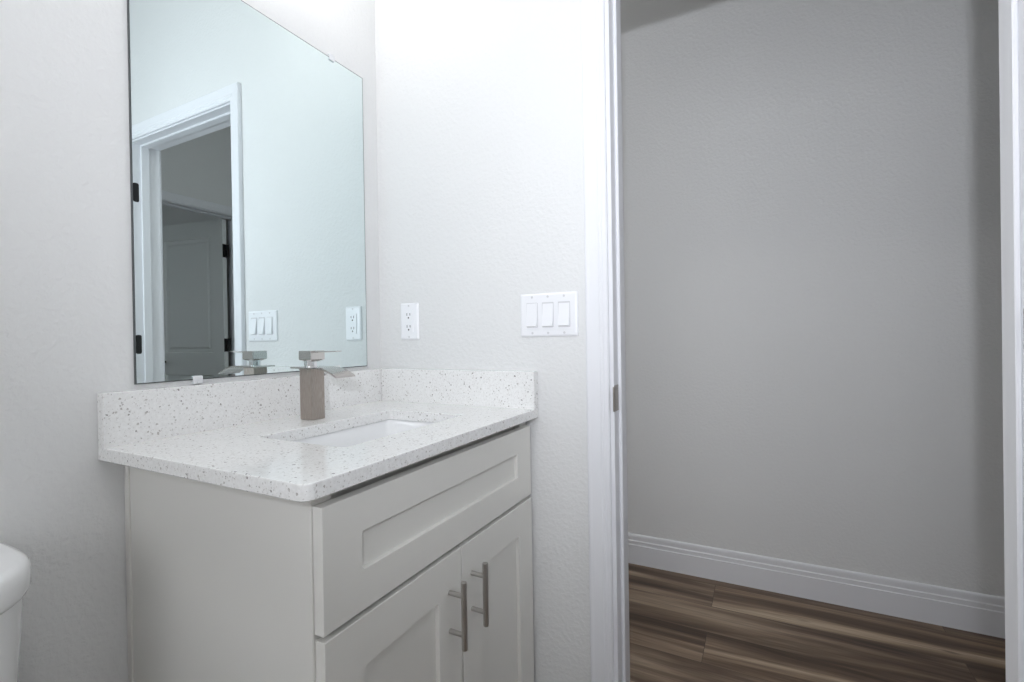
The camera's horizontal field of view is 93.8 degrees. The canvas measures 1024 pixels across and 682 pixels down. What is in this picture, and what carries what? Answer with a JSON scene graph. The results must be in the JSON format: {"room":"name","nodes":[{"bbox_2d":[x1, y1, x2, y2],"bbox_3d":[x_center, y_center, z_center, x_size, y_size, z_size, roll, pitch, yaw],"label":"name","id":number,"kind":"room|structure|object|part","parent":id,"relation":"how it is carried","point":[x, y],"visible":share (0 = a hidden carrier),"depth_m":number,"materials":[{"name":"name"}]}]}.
{"room":"bathroom","nodes":[
{"label":"bathroom","id":0,"kind":"room"},
{"bbox_2d":[0,0,380,681],"bbox_3d":[-1.106,-0.270,0.383,0.120,2.740,2.700,-1,0,27],"label":"wall","id":1,"kind":"structure","parent":0,"point":[66,299],"depth_m":0.86,"materials":[{"name":"white paint"}]},
{"bbox_2d":[97,369,380,448],"bbox_3d":[-0.592,0.143,1.205,0.024,0.103,0.725,-1,0,27],"label":"backsplash","id":2,"kind":"structure","parent":1,"relation":"attached to","point":[126,417],"depth_m":1.05,"materials":[{"name":"white stone"}]},
{"bbox_2d":[127,0,366,384],"bbox_3d":[-0.602,-0.366,1.216,0.011,0.914,0.626,-1,0,27],"label":"wall mirror","id":3,"kind":"object","parent":1,"relation":"attached to","point":[246,141],"visible":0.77,"depth_m":1.13,"materials":[{"name":"silver mirror"}]},
{"bbox_2d":[375,0,590,681],"bbox_3d":[-0.742,-0.282,1.782,4.440,2.740,0.120,-1,0,27],"label":"wall","id":4,"kind":"structure","parent":0,"point":[479,102],"depth_m":1.34,"materials":[{"name":"white paint"}]},
{"bbox_2d":[401,303,418,339],"bbox_3d":[-0.320,-0.061,1.494,0.070,0.114,0.008,-1,0,27],"label":"duplex outlet","id":5,"kind":"object","parent":4,"relation":"attached to","point":[409,311],"visible":1,"depth_m":1.49,"materials":[{"name":"white plastic"}]},
{"bbox_2d":[404,310,412,331],"bbox_3d":[-0.322,-0.061,1.492,0.034,0.067,0.002,-1,0,27],"label":"receptacle","id":6,"kind":"object","parent":5,"relation":"attached to","point":[408,314],"depth_m":1.49,"materials":[{"name":"grey plastic"}]},
{"bbox_2d":[520,291,578,336],"bbox_3d":[0.095,-0.070,1.275,0.166,0.116,0.015,-1,0,27],"label":"light switch","id":7,"kind":"object","parent":4,"relation":"attached to","point":[542,314],"visible":1,"depth_m":1.27,"materials":[{"name":"white plastic"}]},
{"bbox_3d":[0.055,-0.070,1.297,0.034,0.067,0.001,-1,0,27],"label":"switch frame","id":8,"kind":"part","parent":7,"relation":"part of","materials":[{"name":"white paint"}]},
{"bbox_3d":[0.096,-0.070,1.276,0.034,0.067,0.001,-1,0,27],"label":"switch frame","id":9,"kind":"part","parent":7,"relation":"part of","materials":[{"name":"white paint"}]},
{"bbox_3d":[0.136,-0.071,1.255,0.034,0.067,0.001,-1,0,27],"label":"switch frame","id":10,"kind":"part","parent":7,"relation":"part of","materials":[{"name":"white paint"}]},
{"bbox_2d":[581,0,1023,681],"bbox_3d":[0.617,0.022,1.082,0.887,2.096,0.155,-1,0,27],"label":"trim","id":11,"kind":"structure","parent":4,"relation":"attached to","point":[600,19],"depth_m":1.20,"materials":[{"name":"white wood"}]},
{"bbox_3d":[0.585,0.023,1.021,0.887,2.096,0.018,-1,0,27],"label":"casing","id":12,"kind":"part","parent":11,"relation":"part of","materials":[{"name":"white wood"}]},
{"bbox_3d":[0.263,0.145,1.209,0.006,0.066,0.050,-1,0,27],"label":"strike plate","id":13,"kind":"part","parent":11,"relation":"part of","materials":[{"name":"silver metal"}]},
{"bbox_2d":[620,0,1004,596],"bbox_3d":[1.126,-0.313,2.062,7.500,2.740,0.100,-1,0,27],"label":"wall","id":14,"kind":"structure","parent":0,"point":[812,191],"depth_m":1.95,"materials":[{"name":"white paint"}]},
{"bbox_2d":[628,533,1004,638],"bbox_3d":[0.014,1.002,2.590,5.010,0.140,0.016,-1,0,27],"label":"baseboard","id":15,"kind":"structure","parent":14,"relation":"attached to","point":[980,613],"depth_m":1.93,"materials":[{"name":"white wood"}]},
{"bbox_2d":[628,563,1005,681],"bbox_3d":[0.247,1.109,0.329,7.500,0.060,4.018,-1,0,27],"label":"floor","id":16,"kind":"structure","parent":0,"point":[683,627],"depth_m":1.69,"materials":[{"name":"brown wood"}]},
{"bbox_2d":[0,543,31,681],"bbox_3d":[-0.599,0.702,0.396,0.725,0.780,0.470,-1,0,27],"label":"toilet","id":17,"kind":"object","parent":16,"relation":"on","point":[15,566],"visible":1,"depth_m":0.66,"materials":[{"name":"white porcelain"}]},
{"bbox_3d":[-0.831,0.532,0.514,0.198,0.326,0.454,-1,0,27],"label":"tank","id":18,"kind":"part","parent":17,"relation":"part of","materials":[{"name":"white ceramic"}]},
{"bbox_3d":[-0.829,0.342,0.511,0.220,0.054,0.470,-1,0,27],"label":"tank lid","id":19,"kind":"part","parent":17,"relation":"part of","materials":[{"name":"white ceramic"}]},
{"bbox_2d":[124,422,533,681],"bbox_3d":[-0.323,0.650,1.106,0.580,0.870,0.708,-1,0,27],"label":"vanity cabinet","id":20,"kind":"object","parent":16,"relation":"on","point":[421,571],"visible":0.93,"depth_m":0.84,"materials":[{"name":"white paint"}]},
{"bbox_2d":[97,368,537,501],"bbox_3d":[-0.349,0.152,1.094,0.558,0.126,0.750,-1,0,27],"label":"countertop","id":21,"kind":"structure","parent":20,"relation":"on","point":[242,434],"depth_m":0.99,"materials":[{"name":"white stone"}]},
{"bbox_2d":[290,350,354,419],"bbox_3d":[-0.459,0.107,1.163,0.154,0.168,0.060,-1,0,27],"label":"faucet","id":22,"kind":"object","parent":21,"relation":"on","point":[312,395],"visible":1,"depth_m":1.16,"materials":[{"name":"silver metal"}]},
{"bbox_3d":[-0.493,0.037,1.179,0.044,0.026,0.042,-1,0,27],"label":"handle","id":23,"kind":"part","parent":22,"relation":"part of","materials":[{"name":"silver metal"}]},
{"bbox_3d":[-0.460,0.074,1.162,0.154,0.024,0.060,-1,0,27],"label":"spout","id":24,"kind":"part","parent":22,"relation":"part of","materials":[{"name":"silver metal"}]},
{"bbox_3d":[-0.442,0.026,1.153,0.074,0.004,0.024,-1,0,27],"label":"lever","id":25,"kind":"part","parent":22,"relation":"part of","materials":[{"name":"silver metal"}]},
{"bbox_2d":[294,419,433,446],"bbox_3d":[-0.315,0.291,1.084,0.284,0.151,0.433,-1,0,27],"label":"sink basin","id":26,"kind":"object","parent":21,"relation":"in","point":[368,432],"visible":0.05,"depth_m":1.22,"materials":[{"name":"white ceramic"}]},
{"bbox_3d":[-0.190,0.698,0.840,0.019,0.540,0.349,-1,0,27],"label":"door","id":27,"kind":"part","parent":20,"relation":"part of","materials":[{"name":"white paint"}]},
{"bbox_3d":[-0.136,0.647,1.010,0.040,0.869,0.708,-1,0,27],"label":"frame","id":28,"kind":"part","parent":20,"relation":"part of","materials":[{"name":"white paint"}]},
{"bbox_3d":[-0.117,0.325,0.990,0.019,0.184,0.692,-1,0,27],"label":"drawer","id":29,"kind":"part","parent":20,"relation":"part of","materials":[{"name":"white paint"}]},
{"bbox_3d":[-0.106,0.537,0.942,0.040,0.132,0.012,-1,0,27],"label":"handle","id":30,"kind":"part","parent":20,"relation":"part of","materials":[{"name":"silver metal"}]},
{"bbox_3d":[-0.068,0.534,1.015,0.040,0.132,0.012,-1,0,27],"label":"handle","id":31,"kind":"part","parent":20,"relation":"part of","materials":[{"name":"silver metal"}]},
{"bbox_3d":[-0.029,0.694,1.149,0.019,0.540,0.342,-1,0,27],"label":"door","id":32,"kind":"part","parent":20,"relation":"part of","materials":[{"name":"white paint"}]}
]}

